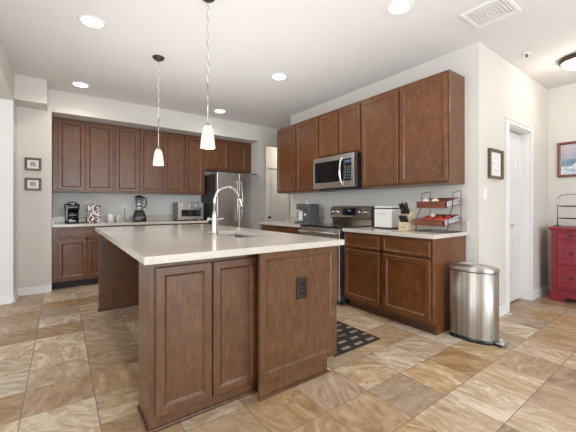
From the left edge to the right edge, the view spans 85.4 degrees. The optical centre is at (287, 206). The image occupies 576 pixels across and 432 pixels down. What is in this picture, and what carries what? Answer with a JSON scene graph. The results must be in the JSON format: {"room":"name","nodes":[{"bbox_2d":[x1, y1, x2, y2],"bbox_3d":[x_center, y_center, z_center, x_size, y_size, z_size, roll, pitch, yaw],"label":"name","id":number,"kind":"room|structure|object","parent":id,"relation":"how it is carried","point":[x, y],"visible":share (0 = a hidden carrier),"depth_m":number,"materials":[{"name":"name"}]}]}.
{"room":"kitchen","nodes":[
{"label":"kitchen","id":0,"kind":"room"},
{"bbox_2d":[0,98,16,295],"bbox_3d":[-5.085,-0.222,3.077,3.680,2.740,1.060,0,0,-36],"label":"wall","id":1,"kind":"structure","parent":0,"point":[8,108],"depth_m":3.71,"materials":[{"name":"paint"}]},
{"bbox_2d":[0,295,12,304],"bbox_3d":[-4.767,1.099,2.640,3.680,0.098,0.022,0,0,-36],"label":"baseboard","id":2,"kind":"structure","parent":1,"relation":"attached to","point":[8,299],"depth_m":3.69,"materials":[{"name":"white wood"}]},
{"bbox_2d":[14,74,47,110],"bbox_3d":[-3.259,-1.442,3.967,0.320,0.300,0.350,0,0,-36],"label":"wall","id":3,"kind":"structure","parent":0,"point":[29,92],"depth_m":3.85,"materials":[{"name":"paint"}]},
{"bbox_2d":[17,89,52,289],"bbox_3d":[-3.554,-0.222,4.407,0.360,2.740,0.710,0,0,-36],"label":"wall","id":4,"kind":"structure","parent":0,"point":[34,126],"depth_m":4.13,"materials":[{"name":"paint"}]},
{"bbox_2d":[13,289,18,302],"bbox_3d":[-3.372,1.099,3.869,0.022,0.098,0.345,0,0,-36],"label":"baseboard","id":5,"kind":"structure","parent":4,"relation":"attached to","point":[15,295],"depth_m":3.81,"materials":[{"name":"white wood"}]},
{"bbox_2d":[24,157,40,170],"bbox_3d":[-3.350,-0.559,4.103,0.172,0.165,0.022,0,0,-36],"label":"framed picture","id":6,"kind":"object","parent":4,"relation":"attached to","point":[34,164],"visible":1,"depth_m":4.10,"materials":[{"name":"brown wood"}]},
{"bbox_2d":[24,178,40,190],"bbox_3d":[-3.350,-0.296,4.103,0.172,0.165,0.022,0,0,-36],"label":"framed picture","id":7,"kind":"object","parent":4,"relation":"attached to","point":[34,184],"visible":1,"depth_m":4.10,"materials":[{"name":"white paper"}]},
{"bbox_2d":[18,284,51,295],"bbox_3d":[-3.333,1.099,4.115,0.346,0.098,0.022,0,0,-36],"label":"baseboard","id":8,"kind":"structure","parent":4,"relation":"attached to","point":[44,288],"depth_m":4.11,"materials":[{"name":"white wood"}]},
{"bbox_2d":[52,89,278,229],"bbox_3d":[-0.846,-0.222,6.378,6.380,2.740,0.710,0,0,-36],"label":"wall","id":9,"kind":"structure","parent":0,"point":[65,105],"depth_m":5.20,"materials":[{"name":"paint"}]},
{"bbox_2d":[53,117,113,192],"bbox_3d":[-3.139,-0.753,4.805,0.770,1.058,0.336,0,0,-36],"label":"upper cabinet","id":10,"kind":"object","parent":9,"relation":"attached to","point":[83,151],"visible":1,"depth_m":4.66,"materials":[{"name":"brown wood"}]},
{"bbox_2d":[121,204,125,210],"bbox_3d":[-2.776,0.008,5.284,0.075,0.120,0.006,0,0,-36],"label":"wall outlet","id":11,"kind":"object","parent":9,"relation":"attached to","point":[123,206],"visible":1,"depth_m":5.28,"materials":[{"name":"white plastic"}]},
{"bbox_2d":[114,125,162,193],"bbox_3d":[-2.530,-0.753,5.248,0.733,1.058,0.336,0,0,-36],"label":"upper cabinet","id":12,"kind":"object","parent":9,"relation":"attached to","point":[135,172],"visible":0.87,"depth_m":5.09,"materials":[{"name":"brown wood"}]},
{"bbox_2d":[163,132,204,194],"bbox_3d":[-1.931,-0.753,5.684,0.743,1.058,0.336,0,0,-36],"label":"upper cabinet","id":13,"kind":"object","parent":9,"relation":"attached to","point":[183,157],"visible":0.88,"depth_m":5.53,"materials":[{"name":"brown wood"}]},
{"bbox_2d":[205,139,250,173],"bbox_3d":[-1.233,-0.985,6.192,0.980,0.595,0.336,0,0,-36],"label":"upper cabinet","id":14,"kind":"object","parent":9,"relation":"attached to","point":[227,156],"visible":0.82,"depth_m":6.07,"materials":[{"name":"brown wood"}]},
{"bbox_2d":[265,146,276,221],"bbox_3d":[0.204,-0.222,7.835,2.969,2.740,0.170,0,0,-36],"label":"wall","id":15,"kind":"structure","parent":0,"point":[270,152],"depth_m":7.27,"materials":[{"name":"paint"}]},
{"bbox_2d":[266,165,290,221],"bbox_3d":[-0.210,0.088,7.425,0.760,2.120,0.094,0,0,-36],"label":"door","id":16,"kind":"structure","parent":15,"relation":"in","point":[278,206],"depth_m":7.36,"materials":[{"name":"white wood"}]},
{"bbox_2d":[0,284,575,431],"bbox_3d":[-0.056,1.198,1.783,10.490,0.100,9.750,0,0,-36],"label":"floor","id":17,"kind":"structure","parent":0,"point":[67,365],"depth_m":2.11,"materials":[{"name":"tile"}]},
{"bbox_2d":[52,225,114,288],"bbox_3d":[-3.085,0.716,4.718,0.755,0.865,0.551,0,0,-36],"label":"base cabinet","id":18,"kind":"object","parent":17,"relation":"on","point":[74,249],"visible":0.68,"depth_m":4.44,"materials":[{"name":"brown wood"}]},
{"bbox_2d":[52,215,207,226],"bbox_3d":[-2.488,0.214,5.149,2.232,0.136,0.564,0,0,-36],"label":"countertop","id":19,"kind":"structure","parent":18,"relation":"on","point":[57,221],"depth_m":5.02,"materials":[{"name":"stone"}]},
{"bbox_2d":[64,202,79,223],"bbox_3d":[-3.245,0.085,4.687,0.190,0.321,0.252,0,0,-36],"label":"coffee maker","id":20,"kind":"object","parent":19,"relation":"on","point":[71,208],"visible":0.99,"depth_m":4.62,"materials":[{"name":"black plastic"}]},
{"bbox_2d":[87,204,100,222],"bbox_3d":[-3.052,0.102,4.903,0.176,0.288,0.140,0,0,-36],"label":"patterned canister","id":21,"kind":"object","parent":19,"relation":"on","point":[93,210],"visible":1,"depth_m":4.85,"materials":[{"name":"multicoloured ceramic"}]},
{"bbox_2d":[105,214,113,221],"bbox_3d":[-2.859,0.180,5.017,0.122,0.130,0.104,0,0,-41],"label":"mug","id":22,"kind":"object","parent":19,"relation":"on","point":[110,217],"visible":0.94,"depth_m":4.98,"materials":[{"name":"white ceramic"}]},
{"bbox_2d":[115,214,121,221],"bbox_3d":[-2.787,0.185,5.139,0.093,0.120,0.060,0,0,-19],"label":"mug","id":23,"kind":"object","parent":19,"relation":"on","point":[117,216],"visible":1,"depth_m":5.12,"materials":[{"name":"white ceramic"}]},
{"bbox_2d":[132,195,146,221],"bbox_3d":[-2.485,0.026,5.241,0.217,0.438,0.196,0,0,-36],"label":"blender","id":24,"kind":"object","parent":19,"relation":"on","point":[139,215],"visible":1,"depth_m":5.17,"materials":[{"name":"black plastic"}]},
{"bbox_2d":[173,202,203,220],"bbox_3d":[-1.794,0.083,5.638,0.459,0.325,0.352,0,0,-36],"label":"toaster oven","id":25,"kind":"object","parent":19,"relation":"on","point":[181,210],"visible":1,"depth_m":5.52,"materials":[{"name":"grey metal"}]},
{"bbox_2d":[97,233,138,311],"bbox_3d":[-1.841,0.710,3.637,0.645,0.876,0.102,0,0,-36],"label":"panel","id":26,"kind":"object","parent":17,"relation":"on","point":[118,271],"visible":0.61,"depth_m":3.52,"materials":[{"name":"brown wood"}]},
{"bbox_2d":[115,224,164,226],"bbox_3d":[-2.479,0.716,5.158,0.738,0.865,0.551,0,0,-36],"label":"base cabinet","id":27,"kind":"object","parent":17,"relation":"on","point":[146,224],"visible":0.05,"depth_m":4.94,"materials":[{"name":"brown wood"}]},
{"bbox_2d":[165,223,207,224],"bbox_3d":[-1.885,0.716,5.590,0.728,0.865,0.551,0,0,-36],"label":"base cabinet","id":28,"kind":"object","parent":17,"relation":"on","point":[178,223],"visible":0.09,"depth_m":5.36,"materials":[{"name":"brown wood"}]},
{"bbox_2d":[137,254,257,431],"bbox_3d":[-0.519,0.710,1.854,0.648,0.876,0.271,0,0,-36],"label":"base cabinet","id":29,"kind":"object","parent":17,"relation":"on","point":[198,319],"visible":0.8,"depth_m":1.72,"materials":[{"name":"brown wood"}]},
{"bbox_2d":[201,171,258,228],"bbox_3d":[-1.096,0.264,5.936,0.835,1.768,0.831,0,0,-36],"label":"refrigerator","id":30,"kind":"object","parent":17,"relation":"on","point":[228,208],"visible":0.62,"depth_m":5.65,"materials":[{"name":"metal"}]},
{"bbox_2d":[261,224,299,233],"bbox_3d":[0.122,0.716,4.828,0.631,0.865,1.075,0,0,-36],"label":"base cabinet","id":31,"kind":"object","parent":17,"relation":"on","point":[294,230],"visible":0.1,"depth_m":4.61,"materials":[{"name":"brown wood"}]},
{"bbox_2d":[259,215,332,227],"bbox_3d":[0.110,0.214,4.835,0.649,0.136,1.110,0,0,-36],"label":"countertop","id":32,"kind":"structure","parent":31,"relation":"on","point":[323,219],"depth_m":4.76,"materials":[{"name":"stone"}]},
{"bbox_2d":[295,204,319,223],"bbox_3d":[0.290,0.100,4.716,0.250,0.292,0.322,0,0,-36],"label":"coffee machine","id":33,"kind":"object","parent":32,"relation":"on","point":[309,213],"visible":1,"depth_m":4.61,"materials":[{"name":"grey plastic"}]},
{"bbox_2d":[258,246,336,400],"bbox_3d":[0.085,0.710,2.028,0.632,0.876,0.031,0,0,-36],"label":"island end panel","id":34,"kind":"object","parent":17,"relation":"on","point":[297,289],"visible":0.99,"depth_m":1.99,"materials":[{"name":"brown wood"}]},
{"bbox_2d":[296,277,306,299],"bbox_3d":[0.089,0.526,2.023,0.088,0.137,0.010,0,0,-36],"label":"outlet","id":35,"kind":"object","parent":34,"relation":"attached to","point":[301,282],"depth_m":2.02,"materials":[{"name":"brown plastic"}]},
{"bbox_2d":[300,282,304,294],"bbox_3d":[0.093,0.526,2.017,0.034,0.078,0.003,0,0,-36],"label":"socket","id":36,"kind":"object","parent":35,"relation":"attached to","point":[302,284],"depth_m":2.02,"materials":[{"name":"black plastic"}]},
{"bbox_2d":[298,206,374,304],"bbox_3d":[0.620,0.569,4.054,0.722,1.158,0.738,0,0,-36],"label":"range","id":37,"kind":"object","parent":17,"relation":"on","point":[342,216],"visible":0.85,"depth_m":3.94,"materials":[{"name":"grey metal"}]},
{"bbox_2d":[300,223,371,228],"bbox_3d":[0.618,0.245,4.053,0.585,0.020,0.738,0,0,-36],"label":"cooktop","id":38,"kind":"object","parent":37,"relation":"in","point":[324,225],"depth_m":3.94,"materials":[{"name":"glass"}]},
{"bbox_2d":[333,321,380,356],"bbox_3d":[0.154,1.143,3.130,0.550,0.009,1.450,0,0,-36],"label":"floor mat","id":39,"kind":"object","parent":17,"relation":"on","point":[349,338],"visible":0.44,"depth_m":2.70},
{"bbox_2d":[344,232,465,334],"bbox_3d":[1.201,0.716,3.346,0.631,0.865,1.058,0,0,-36],"label":"base cabinet","id":40,"kind":"object","parent":17,"relation":"on","point":[404,280],"visible":0.89,"depth_m":3.00,"materials":[{"name":"brown wood"}]},
{"bbox_2d":[342,221,467,238],"bbox_3d":[1.201,0.214,3.335,0.649,0.136,1.090,0,0,-36],"label":"countertop","id":41,"kind":"structure","parent":40,"relation":"on","point":[462,226],"depth_m":3.11,"materials":[{"name":"stone"}]},
{"bbox_2d":[374,206,399,228],"bbox_3d":[1.135,0.119,3.575,0.171,0.252,0.241,0,0,-36],"label":"bin","id":42,"kind":"object","parent":41,"relation":"on","point":[385,217],"visible":0.84,"depth_m":3.50,"materials":[{"name":"white ceramic"}]},
{"bbox_2d":[398,202,417,230],"bbox_3d":[1.253,0.098,3.261,0.231,0.295,0.105,0,0,-36],"label":"knife block","id":43,"kind":"object","parent":41,"relation":"on","point":[406,223],"visible":1,"depth_m":3.21,"materials":[{"name":"brown wood"}]},
{"bbox_2d":[414,190,460,232],"bbox_3d":[1.475,0.041,3.086,0.308,0.408,0.322,0,0,-36],"label":"rack","id":44,"kind":"object","parent":41,"relation":"on","point":[443,202],"visible":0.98,"depth_m":3.02,"materials":[{"name":"wood"}]},
{"bbox_2d":[414,214,458,226],"bbox_3d":[1.465,0.130,3.083,0.289,0.109,0.305,0,0,-36],"label":"tray","id":45,"kind":"object","parent":44,"relation":"on","point":[454,218],"depth_m":3.00,"materials":[{"name":"brown wood"}]},
{"bbox_2d":[416,197,458,207],"bbox_3d":[1.482,-0.038,3.095,0.250,0.104,0.305,0,0,-36],"label":"tray","id":46,"kind":"object","parent":44,"relation":"on","point":[443,202],"depth_m":3.03,"materials":[{"name":"brown wood"}]},
{"bbox_2d":[449,262,508,347],"bbox_3d":[1.664,0.830,2.712,0.280,0.637,0.408,0,0,-36],"label":"trash can","id":47,"kind":"object","parent":17,"relation":"on","point":[474,288],"visible":1,"depth_m":2.63,"materials":[{"name":"silver metal"}]},
{"bbox_2d":[548,226,575,301],"bbox_3d":[3.665,0.698,3.613,0.459,0.900,0.924,0,0,-36],"label":"dresser","id":48,"kind":"object","parent":17,"relation":"on","point":[563,238],"visible":0.99,"depth_m":3.76,"materials":[{"name":"paint"}]},
{"bbox_2d":[553,194,575,225],"bbox_3d":[3.672,0.043,3.798,0.150,0.411,0.660,0,0,-36],"label":"metal rack","id":49,"kind":"object","parent":48,"relation":"on","point":[562,194],"visible":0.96,"depth_m":4.01,"materials":[{"name":"silver metal"}]},
{"bbox_3d":[-0.050,0.710,2.252,0.573,0.876,0.478,0,0,-36],"label":"base cabinet","id":50,"kind":"object","parent":17,"relation":"on","visible":0},
{"bbox_2d":[95,224,343,264],"bbox_3d":[-0.885,0.253,2.872,1.326,0.038,2.563,0,0,-36],"label":"countertop","id":51,"kind":"structure","parent":50,"relation":"on","point":[159,244],"depth_m":2.12,"materials":[{"name":"stone"}]},
{"bbox_2d":[207,186,243,234],"bbox_3d":[-0.515,0.030,2.631,0.326,0.409,0.082,0,0,-30],"label":"kitchen faucet","id":52,"kind":"object","parent":51,"relation":"on","point":[214,219],"visible":0.99,"depth_m":2.57,"materials":[{"name":"silver metal"}]},
{"bbox_2d":[226,234,249,237],"bbox_3d":[-0.440,0.370,2.723,0.343,0.195,0.718,0,0,-36],"label":"sink","id":53,"kind":"object","parent":51,"relation":"in","point":[232,235],"visible":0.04,"depth_m":3.04,"materials":[{"name":"metal"}]},
{"bbox_2d":[0,0,575,128],"bbox_3d":[-0.056,-1.642,1.783,10.490,0.100,9.750,0,0,-36],"label":"ceiling","id":54,"kind":"structure","parent":0,"point":[327,50],"depth_m":3.06,"materials":[{"name":"paint"}]},
{"bbox_2d":[0,35,13,99],"bbox_3d":[-0.975,-1.432,0.310,0.310,0.320,8.250,0,0,-36],"label":"beam","id":55,"kind":"structure","parent":54,"relation":"attached to","point":[6,71],"depth_m":3.27,"materials":[{"name":"paint"}]},
{"bbox_2d":[71,81,89,87],"bbox_3d":[-2.702,-1.587,4.064,0.212,0.009,0.212,0,0,-36],"label":"recessed light","id":56,"kind":"object","parent":54,"relation":"in","point":[75,83],"visible":1,"depth_m":4.05,"materials":[{"name":"white"}]},
{"bbox_2d":[73,83,87,86],"bbox_3d":[-2.702,-1.589,4.064,0.166,0.003,0.166,0,0,-36],"label":"diffuser","id":57,"kind":"object","parent":56,"relation":"attached to","point":[75,84],"depth_m":4.05,"materials":[{"name":"white"}]},
{"bbox_2d":[77,14,105,28],"bbox_3d":[-1.686,-1.587,2.685,0.212,0.009,0.212,0,0,-36],"label":"recessed light","id":58,"kind":"object","parent":54,"relation":"in","point":[90,21],"visible":1,"depth_m":2.67,"materials":[{"name":"white"}]},
{"bbox_2d":[81,17,102,26],"bbox_3d":[-1.686,-1.589,2.685,0.166,0.003,0.166,0,0,-36],"label":"diffuser","id":59,"kind":"object","parent":58,"relation":"attached to","point":[87,21],"depth_m":2.67,"materials":[{"name":"white"}]},
{"bbox_2d":[152,55,164,165],"bbox_3d":[-1.379,-1.018,3.325,0.120,1.148,0.120,0,0,-36],"label":"pendant lamp","id":60,"kind":"object","parent":54,"relation":"hanging from","point":[158,160],"visible":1,"depth_m":3.30,"materials":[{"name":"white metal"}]},
{"bbox_2d":[200,0,214,148],"bbox_3d":[-0.606,-1.018,2.357,0.120,1.148,0.120,0,0,-36],"label":"pendant lamp","id":61,"kind":"object","parent":54,"relation":"hanging from","point":[207,138],"visible":1,"depth_m":2.34,"materials":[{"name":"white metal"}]},
{"bbox_2d":[214,109,225,112],"bbox_3d":[-1.131,-1.587,5.189,0.212,0.009,0.212,0,0,-36],"label":"recessed light","id":62,"kind":"object","parent":54,"relation":"in","point":[215,110],"visible":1,"depth_m":5.19,"materials":[{"name":"white"}]},
{"bbox_2d":[271,73,287,79],"bbox_3d":[-0.108,-1.587,3.817,0.212,0.009,0.212,0,0,-36],"label":"recessed light","id":63,"kind":"object","parent":54,"relation":"in","point":[276,76],"visible":1,"depth_m":3.80,"materials":[{"name":"white"}]},
{"bbox_2d":[273,74,284,79],"bbox_3d":[-0.108,-1.589,3.817,0.166,0.003,0.166,0,0,-36],"label":"diffuser","id":64,"kind":"object","parent":63,"relation":"attached to","point":[275,76],"depth_m":3.80,"materials":[{"name":"white"}]},
{"bbox_2d":[386,0,413,14],"bbox_3d":[0.888,-1.587,2.483,0.212,0.009,0.212,0,0,-36],"label":"recessed light","id":65,"kind":"object","parent":54,"relation":"in","point":[396,7],"visible":1,"depth_m":2.48,"materials":[{"name":"white"}]},
{"bbox_2d":[389,1,409,12],"bbox_3d":[0.888,-1.589,2.483,0.166,0.003,0.166,0,0,-36],"label":"diffuser","id":66,"kind":"object","parent":65,"relation":"attached to","point":[394,6],"depth_m":2.47,"materials":[{"name":"white"}]},
{"bbox_2d":[460,0,521,28],"bbox_3d":[1.654,-1.586,2.552,0.330,0.012,0.330,0,0,-36],"label":"ceiling vent","id":67,"kind":"object","parent":54,"relation":"in","point":[491,11],"visible":1,"depth_m":2.54,"materials":[{"name":"metal"}]},
{"bbox_2d":[558,52,575,69],"bbox_3d":[3.091,-1.534,3.313,0.336,0.116,0.336,0,0,-36],"label":"flush ceiling light","id":68,"kind":"object","parent":54,"relation":"attached to","point":[568,62],"visible":1,"depth_m":3.30,"materials":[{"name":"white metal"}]},
{"bbox_2d":[291,47,465,220],"bbox_3d":[0.957,-0.222,4.326,0.120,2.740,2.931,0,0,-36],"label":"wall","id":69,"kind":"structure","parent":0,"point":[455,61],"depth_m":3.76,"materials":[{"name":"paint"}]},
{"bbox_2d":[277,116,334,193],"bbox_3d":[0.249,-0.759,4.920,0.326,1.070,1.048,0,0,-36],"label":"upper cabinet","id":70,"kind":"object","parent":69,"relation":"attached to","point":[298,143],"visible":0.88,"depth_m":4.79,"materials":[{"name":"brown wood"}]},
{"bbox_2d":[290,215,332,222],"bbox_3d":[0.364,0.196,5.020,0.019,0.100,1.110,0,0,-36],"label":"backsplash","id":71,"kind":"structure","parent":69,"relation":"attached to","point":[323,219],"depth_m":4.78,"materials":[{"name":"stone"}]},
{"bbox_2d":[320,200,323,207],"bbox_3d":[0.526,-0.042,4.810,0.006,0.120,0.075,0,0,-36],"label":"wall outlet","id":72,"kind":"object","parent":69,"relation":"attached to","point":[321,201],"visible":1,"depth_m":4.81,"materials":[{"name":"white plastic"}]},
{"bbox_2d":[319,100,361,157],"bbox_3d":[0.784,-0.982,4.185,0.326,0.624,0.764,0,0,-36],"label":"upper cabinet","id":73,"kind":"object","parent":69,"relation":"attached to","point":[340,128],"visible":0.73,"depth_m":4.05,"materials":[{"name":"brown wood"}]},
{"bbox_2d":[313,152,364,190],"bbox_3d":[0.722,-0.441,4.139,0.479,0.430,0.752,0,0,-36],"label":"microwave oven","id":74,"kind":"object","parent":73,"relation":"attached to","point":[342,172],"visible":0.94,"depth_m":3.96,"materials":[{"name":"silver metal"}]},
{"bbox_2d":[361,69,464,188],"bbox_3d":[1.321,-0.759,3.447,0.326,1.070,1.056,0,0,-36],"label":"upper cabinet","id":75,"kind":"object","parent":69,"relation":"attached to","point":[413,134],"visible":1,"depth_m":3.21,"materials":[{"name":"brown wood"}]},
{"bbox_2d":[417,221,467,231],"bbox_3d":[1.456,0.196,3.520,0.019,0.100,1.090,0,0,-36],"label":"backsplash","id":76,"kind":"structure","parent":69,"relation":"attached to","point":[461,225],"depth_m":3.18,"materials":[{"name":"stone"}]},
{"bbox_2d":[466,42,547,305],"bbox_3d":[2.651,-0.222,3.672,2.090,2.740,0.119,0,0,-36],"label":"wall","id":77,"kind":"structure","parent":0,"point":[496,89],"depth_m":3.25,"materials":[{"name":"paint"}]},
{"bbox_2d":[483,188,486,199],"bbox_3d":[1.946,-0.127,3.077,0.085,0.120,0.010,0,0,-36],"label":"light switch","id":78,"kind":"object","parent":77,"relation":"attached to","point":[484,189],"visible":1,"depth_m":3.06,"materials":[{"name":"white plastic"}]},
{"bbox_2d":[488,148,503,179],"bbox_3d":[2.135,-0.437,3.204,0.325,0.300,0.030,0,0,-36],"label":"framed picture","id":79,"kind":"object","parent":77,"relation":"attached to","point":[495,156],"visible":1,"depth_m":3.21,"materials":[{"name":"brown wood"}]},
{"bbox_2d":[493,157,497,172],"bbox_3d":[2.132,-0.428,3.209,0.130,0.150,0.002,0,0,-36],"label":"print","id":80,"kind":"object","parent":79,"relation":"attached to","point":[495,159],"depth_m":3.21},
{"bbox_2d":[499,304,506,316],"bbox_3d":[2.100,1.099,3.184,0.625,0.098,0.022,0,0,-36],"label":"baseboard","id":81,"kind":"structure","parent":77,"relation":"attached to","point":[502,309],"depth_m":3.30,"materials":[{"name":"white wood"}]},
{"bbox_2d":[510,132,520,301],"bbox_3d":[2.639,0.118,3.688,0.678,2.010,0.080,0,0,-36],"label":"door","id":82,"kind":"structure","parent":77,"relation":"in","point":[515,139],"depth_m":3.78,"materials":[{"name":"white wood"}]},
{"bbox_2d":[505,116,533,312],"bbox_3d":[2.659,0.087,3.662,0.840,2.122,0.145,0,0,-36],"label":"door frame","id":83,"kind":"structure","parent":77,"relation":"attached to","point":[527,138],"depth_m":3.83,"materials":[{"name":"white wood"}]},
{"bbox_2d":[534,284,548,299],"bbox_3d":[3.285,1.099,4.046,0.625,0.098,0.022,0,0,-36],"label":"baseboard","id":84,"kind":"structure","parent":77,"relation":"attached to","point":[543,290],"depth_m":4.04,"materials":[{"name":"white wood"}]},
{"bbox_2d":[548,83,575,288],"bbox_3d":[4.904,-0.222,2.437,0.100,2.740,4.770,0,0,-36],"label":"wall","id":85,"kind":"structure","parent":0,"point":[561,100],"depth_m":4.14,"materials":[{"name":"paint"}]},
{"bbox_2d":[557,141,575,177],"bbox_3d":[3.763,-0.615,3.894,0.030,0.455,0.620,0,0,-36],"label":"framed picture","id":86,"kind":"object","parent":85,"relation":"attached to","point":[566,151],"visible":1,"depth_m":4.08,"materials":[{"name":"brown wood"}]},
{"bbox_2d":[561,144,575,174],"bbox_3d":[3.768,-0.615,3.898,0.002,0.381,0.546,0,0,-36],"label":"print","id":87,"kind":"object","parent":86,"relation":"attached to","point":[568,151],"depth_m":4.06,"materials":[{"name":"paper"}]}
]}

